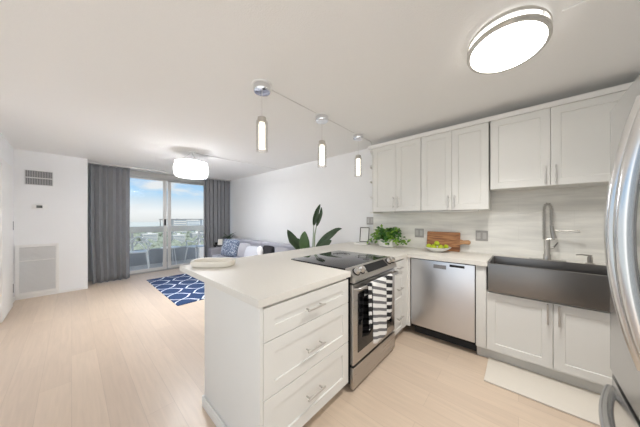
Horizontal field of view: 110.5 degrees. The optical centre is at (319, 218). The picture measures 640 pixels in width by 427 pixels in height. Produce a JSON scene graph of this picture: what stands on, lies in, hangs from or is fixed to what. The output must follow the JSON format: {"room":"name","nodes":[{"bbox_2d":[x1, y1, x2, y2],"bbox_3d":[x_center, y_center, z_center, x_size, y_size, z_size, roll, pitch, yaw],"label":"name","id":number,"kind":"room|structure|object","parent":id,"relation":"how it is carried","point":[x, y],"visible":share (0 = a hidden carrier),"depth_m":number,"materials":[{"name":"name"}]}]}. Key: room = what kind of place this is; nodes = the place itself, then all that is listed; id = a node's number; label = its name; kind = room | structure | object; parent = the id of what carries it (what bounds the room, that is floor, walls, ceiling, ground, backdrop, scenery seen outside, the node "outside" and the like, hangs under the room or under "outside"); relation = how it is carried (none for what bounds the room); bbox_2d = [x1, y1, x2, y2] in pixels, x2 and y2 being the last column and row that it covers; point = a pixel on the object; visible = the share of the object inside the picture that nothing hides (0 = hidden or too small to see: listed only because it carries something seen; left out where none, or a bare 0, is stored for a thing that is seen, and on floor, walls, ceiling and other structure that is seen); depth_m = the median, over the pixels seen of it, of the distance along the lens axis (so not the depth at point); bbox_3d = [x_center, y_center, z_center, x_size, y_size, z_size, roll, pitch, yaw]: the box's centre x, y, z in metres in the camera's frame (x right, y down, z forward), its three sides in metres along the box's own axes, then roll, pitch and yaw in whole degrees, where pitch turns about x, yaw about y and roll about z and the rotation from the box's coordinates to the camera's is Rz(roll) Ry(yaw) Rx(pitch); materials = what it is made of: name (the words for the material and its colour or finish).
{"room":"kitchen","nodes":[
{"label":"kitchen","id":0,"kind":"room"},
{"bbox_2d":[0,133,13,294],"bbox_3d":[-4.334,0.200,2.909,2.740,2.640,0.200,0,0,42],"label":"wall","id":1,"kind":"structure","parent":0,"point":[6,150],"depth_m":3.32,"materials":[{"name":"paint"}]},
{"bbox_2d":[0,157,13,322],"bbox_3d":[-4.309,0.270,3.049,0.990,2.100,0.040,0,0,42],"label":"door","id":2,"kind":"structure","parent":1,"relation":"in","point":[6,173],"depth_m":2.97,"materials":[{"name":"paint"}]},
{"bbox_2d":[14,149,87,297],"bbox_3d":[-4.915,0.100,4.113,0.730,2.440,0.820,0,0,42],"label":"wall","id":3,"kind":"structure","parent":0,"point":[64,222],"depth_m":3.91,"materials":[{"name":"paint"}]},
{"bbox_2d":[15,243,58,297],"bbox_3d":[-4.746,0.858,3.736,0.022,0.845,0.456,0,0,42],"label":"air vent","id":4,"kind":"object","parent":3,"relation":"in","point":[35,263],"visible":1,"depth_m":3.72,"materials":[{"name":"metal"}]},
{"bbox_2d":[25,170,52,185],"bbox_3d":[-4.737,-0.680,3.746,0.021,0.244,0.300,0,0,42],"label":"air vent","id":5,"kind":"object","parent":3,"relation":"in","point":[32,177],"visible":1,"depth_m":3.74,"materials":[{"name":"white metal"}]},
{"bbox_2d":[31,204,47,208],"bbox_3d":[-4.732,-0.195,3.745,0.031,0.084,0.170,0,0,42],"label":"thermostat","id":6,"kind":"object","parent":3,"relation":"attached to","point":[33,206],"visible":1,"depth_m":3.73,"materials":[{"name":"white plastic"}]},
{"bbox_2d":[88,170,203,281],"bbox_3d":[-3.910,0.155,5.750,0.125,2.330,2.960,0,0,42],"label":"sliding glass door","id":7,"kind":"structure","parent":3,"relation":"in","point":[167,265],"depth_m":5.64,"materials":[{"name":"grey metal"}]},
{"bbox_2d":[15,287,86,299],"bbox_3d":[-4.641,1.302,3.862,0.012,0.035,0.810,0,0,42],"label":"baseboard","id":8,"kind":"structure","parent":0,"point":[70,290],"depth_m":3.83,"materials":[{"name":"paint"}]},
{"bbox_2d":[88,165,203,182],"bbox_3d":[-3.912,-1.065,5.752,0.120,0.110,2.960,0,0,42],"label":"wall header","id":9,"kind":"structure","parent":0,"point":[132,172],"depth_m":5.58,"materials":[{"name":"paint"}]},
{"bbox_2d":[130,244,203,265],"bbox_3d":[-4.676,1.115,6.863,0.120,0.430,5.200,0,0,42],"label":"wall","id":10,"kind":"structure","parent":0,"point":[156,254],"depth_m":6.64,"materials":[{"name":"grey paint"}]},
{"bbox_2d":[130,219,203,250],"bbox_3d":[-4.668,0.459,6.856,0.140,0.881,5.200,0,0,42],"label":"balcony railing","id":11,"kind":"object","parent":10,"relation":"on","point":[198,228],"visible":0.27,"depth_m":6.69,"materials":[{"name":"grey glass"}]},
{"bbox_2d":[130,257,203,270],"bbox_3d":[-4.316,1.425,6.542,1.545,0.190,5.200,0,0,42],"label":"floor","id":12,"kind":"structure","parent":0,"point":[138,267],"depth_m":6.27,"materials":[{"name":"grey concrete"}]},
{"bbox_2d":[130,236,151,267],"bbox_3d":[-4.765,0.907,5.803,0.616,0.850,0.520,0,0,-36],"label":"balcony chair","id":13,"kind":"object","parent":12,"relation":"on","point":[134,238],"visible":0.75,"depth_m":5.90,"materials":[{"name":"white plastic"}]},
{"bbox_2d":[161,246,179,264],"bbox_3d":[-4.364,1.083,6.491,0.490,0.497,0.490,0,0,42],"label":"table","id":14,"kind":"object","parent":12,"relation":"on","point":[172,247],"visible":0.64,"depth_m":6.45,"materials":[{"name":"white plastic"}]},
{"bbox_2d":[184,234,203,261],"bbox_3d":[-3.845,0.907,6.952,0.520,0.850,0.616,0,0,22],"label":"balcony chair","id":15,"kind":"object","parent":12,"relation":"on","point":[195,246],"visible":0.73,"depth_m":6.80,"materials":[{"name":"white plastic"}]},
{"bbox_2d":[202,394,226,426],"bbox_3d":[0.264,1.282,2.279,0.675,0.075,2.530,0,0,42],"label":"baseboard","id":16,"kind":"structure","parent":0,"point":[206,405],"depth_m":1.45,"materials":[{"name":"paint"}]},
{"bbox_2d":[0,268,599,426],"bbox_3d":[-1.927,1.420,2.098,7.830,0.200,5.760,0,0,42],"label":"floor","id":17,"kind":"structure","parent":0,"point":[117,353],"depth_m":1.85,"materials":[{"name":"brown wood"}]},
{"bbox_2d":[147,273,204,305],"bbox_3d":[-2.410,1.314,4.596,2.080,0.012,1.520,0,0,42],"label":"area rug","id":18,"kind":"object","parent":17,"relation":"on","point":[181,289],"visible":0.46,"depth_m":4.18,"materials":[{"name":"blue fabric"}]},
{"bbox_2d":[208,238,310,257],"bbox_3d":[-1.352,0.912,4.804,3.020,0.815,0.880,0,0,42],"label":"sofa","id":19,"kind":"object","parent":17,"relation":"on","point":[213,252],"visible":0.19,"depth_m":5.09,"materials":[{"name":"grey fabric"}]},
{"bbox_2d":[212,254,238,257],"bbox_3d":[-2.076,0.949,5.280,0.895,0.137,0.605,0,0,42],"label":"seat cushion","id":20,"kind":"object","parent":19,"relation":"on","point":[213,255],"depth_m":5.15,"materials":[{"name":"grey fabric"}]},
{"bbox_2d":[221,239,239,256],"bbox_3d":[-2.069,0.675,5.114,0.420,0.406,0.189,0,0,12],"label":"throw pillow","id":21,"kind":"object","parent":19,"relation":"on","point":[230,246],"visible":0.97,"depth_m":5.05,"materials":[{"name":"blue fabric"}]},
{"bbox_2d":[237,243,249,257],"bbox_3d":[-1.692,0.713,4.920,0.400,0.330,0.161,0,0,38],"label":"throw pillow","id":22,"kind":"object","parent":19,"relation":"on","point":[242,247],"visible":0.66,"depth_m":4.87,"materials":[{"name":"fabric"}]},
{"bbox_2d":[233,238,261,246],"bbox_3d":[-1.762,0.692,5.329,1.270,0.373,0.117,0,0,42],"label":"cushion","id":23,"kind":"object","parent":19,"relation":"on","point":[252,242],"depth_m":5.10,"materials":[{"name":"grey fabric"}]},
{"bbox_2d":[244,246,257,256],"bbox_3d":[-1.357,0.724,4.513,0.580,0.308,0.171,0,0,40],"label":"throw pillow","id":24,"kind":"object","parent":19,"relation":"on","point":[250,250],"visible":0.48,"depth_m":4.49,"materials":[{"name":"grey fabric"}]},
{"bbox_2d":[257,245,274,254],"bbox_3d":[-1.016,0.697,4.200,0.392,0.362,0.172,0,0,29],"label":"throw pillow","id":25,"kind":"object","parent":19,"relation":"on","point":[266,249],"visible":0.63,"depth_m":4.16,"materials":[{"name":"black fabric"}]},
{"bbox_2d":[261,242,295,250],"bbox_3d":[-0.785,0.692,4.456,1.270,0.373,0.117,0,0,42],"label":"cushion","id":26,"kind":"object","parent":19,"relation":"on","point":[288,246],"depth_m":4.46,"materials":[{"name":"grey fabric"}]},
{"bbox_2d":[274,247,288,252],"bbox_3d":[-0.690,0.695,3.917,0.400,0.365,0.142,0,0,45],"label":"throw pillow","id":27,"kind":"object","parent":19,"relation":"on","point":[278,249],"visible":0.26,"depth_m":3.90,"materials":[{"name":"fabric"}]},
{"bbox_2d":[205,278,347,426],"bbox_3d":[0.301,0.881,2.257,0.730,0.878,2.523,0,0,42],"label":"base cabinet","id":28,"kind":"object","parent":17,"relation":"on","point":[277,364],"visible":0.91,"depth_m":1.31,"materials":[{"name":"paint"}]},
{"bbox_2d":[180,242,605,308],"bbox_3d":[0.857,0.420,1.750,3.205,0.040,2.540,0,0,42],"label":"countertop","id":29,"kind":"structure","parent":28,"relation":"on","point":[259,281],"depth_m":1.70,"materials":[{"name":"white stone"}]},
{"bbox_2d":[190,258,235,267],"bbox_3d":[-0.900,0.374,1.881,0.344,0.050,0.210,0,0,0],"label":"serving tray","id":30,"kind":"object","parent":29,"relation":"on","point":[200,262],"visible":1,"depth_m":1.80,"materials":[{"name":"white ceramic"}]},
{"bbox_2d":[354,242,368,244],"bbox_3d":[0.648,0.388,3.430,0.200,0.024,0.140,0,0,27],"label":"block","id":31,"kind":"object","parent":29,"relation":"on","point":[357,243],"visible":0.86,"depth_m":3.37,"materials":[{"name":"white ceramic"}]},
{"bbox_2d":[359,227,369,242],"bbox_3d":[0.694,0.253,3.452,0.160,0.244,0.071,0,0,26],"label":"photo frame","id":32,"kind":"object","parent":31,"relation":"on","point":[364,235],"visible":0.98,"depth_m":3.44,"materials":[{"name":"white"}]},
{"bbox_2d":[360,228,368,240],"bbox_3d":[0.691,0.251,3.447,0.120,0.198,0.048,0,0,26],"label":"picture","id":33,"kind":"object","parent":32,"relation":"attached to","point":[364,232],"depth_m":3.45,"materials":[{"name":"white paper"}]},
{"bbox_2d":[367,224,410,246],"bbox_3d":[0.938,0.241,3.102,0.634,0.317,0.322,0,0,42],"label":"potted plant","id":34,"kind":"object","parent":29,"relation":"on","point":[387,237],"visible":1,"depth_m":3.06,"materials":[{"name":"green plant"}]},
{"bbox_2d":[423,245,450,251],"bbox_3d":[1.400,0.369,2.658,0.300,0.060,0.300,0,0,42],"label":"fruit bowl","id":35,"kind":"object","parent":29,"relation":"on","point":[437,249],"visible":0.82,"depth_m":2.57,"materials":[{"name":"white ceramic"}]},
{"bbox_2d":[427,231,470,251],"bbox_3d":[1.576,0.285,2.741,0.475,0.234,0.058,0,0,42],"label":"cutting board","id":36,"kind":"object","parent":29,"relation":"on","point":[452,239],"visible":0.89,"depth_m":2.73,"materials":[{"name":"brown wood"}]},
{"bbox_2d":[488,256,609,311],"bbox_3d":[1.990,0.527,1.911,0.836,0.266,0.458,0,0,42],"label":"farmhouse sink","id":37,"kind":"object","parent":29,"relation":"in","point":[568,283],"visible":0.83,"depth_m":1.81,"materials":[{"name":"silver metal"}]},
{"bbox_2d":[488,256,606,275],"bbox_3d":[1.998,0.527,1.920,0.836,0.266,0.434,0,0,42],"label":"basin","id":38,"kind":"object","parent":37,"relation":"in","point":[592,269],"depth_m":2.04,"materials":[{"name":"silver metal"}]},
{"bbox_2d":[529,203,579,261],"bbox_3d":[2.211,0.123,2.104,0.060,0.552,0.334,0,0,-44],"label":"spring faucet","id":39,"kind":"object","parent":29,"relation":"on","point":[546,256],"visible":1,"depth_m":2.11,"materials":[{"name":"silver metal"}]},
{"bbox_2d":[576,254,594,263],"bbox_3d":[2.349,0.358,1.959,0.118,0.084,0.056,0,0,5],"label":"soap dispenser","id":40,"kind":"object","parent":29,"relation":"on","point":[589,258],"visible":0.99,"depth_m":1.95,"materials":[{"name":"silver metal"}]},
{"bbox_2d":[287,204,341,249],"bbox_3d":[-0.075,0.544,3.614,0.859,1.552,0.359,0,0,8],"label":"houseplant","id":41,"kind":"object","parent":17,"relation":"on","point":[303,242],"visible":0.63,"depth_m":3.55,"materials":[{"name":"green plant"}]},
{"bbox_2d":[291,250,397,389],"bbox_3d":[0.257,0.850,2.178,0.760,0.939,0.764,0,0,42],"label":"stove","id":42,"kind":"object","parent":17,"relation":"on","point":[364,356],"visible":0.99,"depth_m":1.83,"materials":[{"name":"silver metal"}]},
{"bbox_2d":[291,250,386,269],"bbox_3d":[0.210,0.402,2.220,0.635,0.024,0.764,0,0,42],"label":"cooktop","id":43,"kind":"object","parent":42,"relation":"in","point":[343,260],"depth_m":2.11,"materials":[{"name":"black glass"}]},
{"bbox_2d":[364,274,392,343],"bbox_3d":[0.518,0.771,1.912,0.053,0.514,0.449,0,0,42],"label":"dish towel","id":44,"kind":"object","parent":42,"relation":"hanging from","point":[381,287],"visible":0.99,"depth_m":1.88,"materials":[{"name":"white fabric"}]},
{"bbox_2d":[393,257,410,335],"bbox_3d":[0.831,0.881,2.839,0.709,0.878,0.948,0,0,42],"label":"base cabinet","id":45,"kind":"object","parent":17,"relation":"on","point":[403,278],"visible":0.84,"depth_m":2.45,"materials":[{"name":"paint"}]},
{"bbox_2d":[411,258,476,350],"bbox_3d":[1.439,0.881,2.522,0.600,0.878,0.562,0,0,42],"label":"dishwasher","id":46,"kind":"object","parent":17,"relation":"on","point":[443,294],"visible":0.95,"depth_m":2.29,"materials":[{"name":"silver metal"}]},
{"bbox_2d":[484,357,600,425],"bbox_3d":[1.785,1.314,1.711,0.800,0.012,0.470,0,0,42],"label":"floor mat","id":47,"kind":"object","parent":17,"relation":"on","point":[581,403],"visible":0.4,"depth_m":1.69,"materials":[{"name":"beige fabric"}]},
{"bbox_2d":[476,265,611,393],"bbox_3d":[2.019,0.881,1.986,0.967,0.878,0.608,0,0,42],"label":"base cabinet","id":48,"kind":"object","parent":17,"relation":"on","point":[569,344],"visible":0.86,"depth_m":1.81,"materials":[{"name":"paint"}]},
{"bbox_2d":[598,75,639,426],"bbox_3d":[1.213,0.432,0.411,0.847,1.775,0.904,0,0,42],"label":"refrigerator","id":49,"kind":"object","parent":17,"relation":"on","point":[619,402],"visible":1,"depth_m":0.70,"materials":[{"name":"silver metal"}]},
{"bbox_3d":[-2.598,1.015,6.052,0.360,0.610,0.440,0,0,42],"label":"side table","id":50,"kind":"object","parent":17,"relation":"on","visible":0},
{"bbox_2d":[223,232,235,239],"bbox_3d":[-2.474,0.543,6.044,0.411,0.333,0.346,0,0,-16],"label":"houseplant","id":51,"kind":"object","parent":50,"relation":"on","point":[226,236],"visible":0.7,"depth_m":6.03,"materials":[{"name":"green plant"}]},
{"bbox_2d":[0,0,639,180],"bbox_3d":[-1.793,-1.270,2.113,8.050,0.300,5.960,0,0,42],"label":"ceiling","id":52,"kind":"structure","parent":0,"point":[144,84],"depth_m":1.68,"materials":[{"name":"paint"}]},
{"bbox_2d":[88,161,230,180],"bbox_3d":[-3.604,-1.107,5.466,0.060,0.025,2.915,0,0,42],"label":"track","id":53,"kind":"object","parent":52,"relation":"attached to","point":[88,161],"visible":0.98,"depth_m":4.97,"materials":[{"name":"metal"}]},
{"bbox_2d":[89,163,129,283],"bbox_3d":[-4.354,0.104,4.624,0.139,2.392,0.622,0,0,42],"label":"curtain","id":54,"kind":"object","parent":53,"relation":"hanging from","point":[109,186],"visible":1,"depth_m":4.62,"materials":[{"name":"grey fabric"}]},
{"bbox_2d":[204,178,229,257],"bbox_3d":[-2.898,0.104,6.257,0.158,2.392,0.746,0,0,42],"label":"curtain","id":55,"kind":"object","parent":53,"relation":"hanging from","point":[216,192],"visible":0.75,"depth_m":6.21,"materials":[{"name":"grey fabric"}]},
{"bbox_2d":[173,151,208,178],"bbox_3d":[-2.170,-0.909,3.750,0.522,0.419,0.520,0,0,42],"label":"drum chandelier","id":56,"kind":"object","parent":52,"relation":"hanging from","point":[189,165],"visible":1,"depth_m":3.62,"materials":[{"name":"white fabric"}]},
{"bbox_2d":[196,153,278,169],"bbox_3d":[-1.528,-1.115,4.431,0.016,0.007,1.731,0,0,43],"label":"cord","id":57,"kind":"object","parent":52,"relation":"attached to","point":[196,153],"visible":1,"depth_m":4.23,"materials":[{"name":"plastic"}]},
{"bbox_2d":[251,78,271,149],"bbox_3d":[-0.485,-0.839,1.855,0.168,0.561,0.168,0,0,42],"label":"pendant light","id":58,"kind":"object","parent":52,"relation":"hanging from","point":[261,87],"visible":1,"depth_m":1.83,"materials":[{"name":"white glass"}]},
{"bbox_2d":[271,90,315,112],"bbox_3d":[-0.232,-1.115,2.139,0.008,0.007,0.570,0,0,42],"label":"cord","id":59,"kind":"object","parent":52,"relation":"attached to","point":[271,90],"visible":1,"depth_m":2.11,"materials":[{"name":"metal"}]},
{"bbox_2d":[314,112,329,165],"bbox_3d":[0.022,-0.839,2.422,0.168,0.561,0.168,0,0,42],"label":"pendant light","id":60,"kind":"object","parent":52,"relation":"hanging from","point":[321,117],"visible":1,"depth_m":2.40,"materials":[{"name":"white glass"}]},
{"bbox_2d":[352,132,364,174],"bbox_3d":[0.512,-0.839,2.970,0.168,0.561,0.168,0,0,42],"label":"pendant light","id":61,"kind":"object","parent":52,"relation":"hanging from","point":[358,136],"visible":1,"depth_m":2.94,"materials":[{"name":"white glass"}]},
{"bbox_2d":[467,5,552,73],"bbox_3d":[1.153,-1.075,1.377,0.403,0.089,0.502,0,0,42],"label":"oval ceiling light","id":62,"kind":"object","parent":52,"relation":"attached to","point":[514,36],"visible":1,"depth_m":1.29,"materials":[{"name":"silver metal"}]},
{"bbox_2d":[471,21,547,71],"bbox_3d":[1.153,-1.045,1.377,0.361,0.030,0.450,0,0,42],"label":"diffuser","id":63,"kind":"object","parent":62,"relation":"attached to","point":[506,47],"depth_m":1.33,"materials":[{"name":"white plastic"}]},
{"bbox_2d":[562,0,591,12],"bbox_3d":[1.633,-1.115,0.900,0.885,0.008,0.016,0,0,42],"label":"cord raceway","id":64,"kind":"object","parent":52,"relation":"attached to","point":[584,1],"visible":1,"depth_m":1.16,"materials":[{"name":"paint"}]},
{"bbox_2d":[230,149,607,263],"bbox_3d":[0.086,0.200,4.290,8.150,2.640,0.210,0,0,42],"label":"wall","id":65,"kind":"structure","parent":0,"point":[513,225],"depth_m":3.40,"materials":[{"name":"paint"}]},
{"bbox_2d":[367,217,372,224],"bbox_3d":[0.794,0.038,3.522,0.125,0.120,0.008,0,0,42],"label":"wall outlet","id":66,"kind":"object","parent":65,"relation":"attached to","point":[369,219],"visible":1,"depth_m":3.52,"materials":[{"name":"plastic"}]},
{"bbox_2d":[373,138,420,211],"bbox_3d":[1.080,-0.537,3.019,0.642,0.890,0.352,0,0,42],"label":"upper cabinet","id":67,"kind":"object","parent":65,"relation":"attached to","point":[396,167],"visible":0.99,"depth_m":2.89,"materials":[{"name":"paint"}]},
{"bbox_2d":[370,149,382,213],"bbox_3d":[0.803,-0.529,3.291,0.130,0.908,0.316,0,0,42],"label":"shelf","id":68,"kind":"object","parent":67,"relation":"attached to","point":[371,151],"visible":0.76,"depth_m":3.13,"materials":[{"name":"paint"}]},
{"bbox_2d":[368,82,632,149],"bbox_3d":[1.787,-1.004,2.397,2.670,0.042,0.340,0,0,42],"label":"trim","id":69,"kind":"structure","parent":67,"relation":"on","point":[623,87],"depth_m":2.10,"materials":[{"name":"paint"}]},
{"bbox_2d":[415,229,423,237],"bbox_3d":[1.347,0.198,3.014,0.118,0.118,0.008,0,0,42],"label":"wall outlet","id":70,"kind":"object","parent":65,"relation":"attached to","point":[418,232],"visible":1,"depth_m":3.01,"materials":[{"name":"plastic"}]},
{"bbox_2d":[421,122,491,210],"bbox_3d":[1.566,-0.537,2.584,0.657,0.890,0.352,0,0,42],"label":"upper cabinet","id":71,"kind":"object","parent":65,"relation":"attached to","point":[455,164],"visible":0.98,"depth_m":2.44,"materials":[{"name":"paint"}]},
{"bbox_2d":[394,210,478,212],"bbox_3d":[1.363,-0.083,2.702,0.930,0.015,0.045,0,0,42],"label":"light","id":72,"kind":"object","parent":71,"relation":"attached to","point":[451,210],"visible":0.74,"depth_m":2.61,"materials":[{"name":"silver metal"}]},
{"bbox_2d":[476,230,487,240],"bbox_3d":[1.861,0.200,2.555,0.116,0.118,0.008,0,0,42],"label":"wall outlet","id":73,"kind":"object","parent":65,"relation":"attached to","point":[480,235],"visible":1,"depth_m":2.56,"materials":[{"name":"plastic"}]},
{"bbox_2d":[490,90,626,191],"bbox_3d":[2.138,-0.637,2.072,0.854,0.690,0.352,0,0,42],"label":"upper cabinet","id":74,"kind":"object","parent":65,"relation":"attached to","point":[567,145],"visible":0.93,"depth_m":1.96,"materials":[{"name":"paint"}]},
{"label":"outside","id":75,"kind":"structure","parent":0,"visible":0},
{"bbox_2d":[130,222,187,233],"bbox_3d":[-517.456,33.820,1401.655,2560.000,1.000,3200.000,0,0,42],"label":"city","id":76,"kind":"object","parent":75,"point":[132,224],"depth_m":1212.63},
{"bbox_2d":[140,232,157,243],"bbox_3d":[-204.682,24.800,266.175,12.000,17.000,14.800,0,0,42],"label":"apartment block","id":77,"kind":"object","parent":76,"relation":"on","point":[154,236],"visible":0.53,"depth_m":263.37,"materials":[{"name":"white concrete"}]},
{"bbox_2d":[130,231,203,249],"bbox_3d":[-217.172,27.948,355.739,507.520,14.313,231.907,0,0,42],"label":"canopy","id":78,"kind":"object","parent":76,"relation":"on","point":[159,243],"visible":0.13,"depth_m":237.47,"materials":[{"name":"green plant"}]},
{"bbox_2d":[171,233,184,243],"bbox_3d":[-167.654,25.300,262.580,10.400,16.000,12.800,0,0,42],"label":"apartment block","id":79,"kind":"object","parent":76,"relation":"on","point":[180,237],"visible":0.54,"depth_m":260.21,"materials":[{"name":"white concrete"}]},
{"bbox_2d":[171,218,186,234],"bbox_3d":[-278.757,16.300,438.378,18.400,34.000,22.800,0,0,42],"label":"apartment block","id":80,"kind":"object","parent":76,"relation":"on","point":[173,222],"visible":0.39,"depth_m":432.80,"materials":[{"name":"white concrete"}]},
{"bbox_2d":[187,220,199,231],"bbox_3d":[-294.158,17.800,511.171,21.600,31.000,26.800,0,0,42],"label":"apartment block","id":81,"kind":"object","parent":76,"relation":"on","point":[189,222],"visible":0.44,"depth_m":503.40,"materials":[{"name":"white concrete"}]},
{"bbox_2d":[189,231,202,237],"bbox_3d":[-174.811,25.800,314.587,12.000,15.000,14.800,0,0,42],"label":"apartment block","id":82,"kind":"object","parent":76,"relation":"on","point":[192,235],"visible":0.32,"depth_m":309.16,"materials":[{"name":"white concrete"}]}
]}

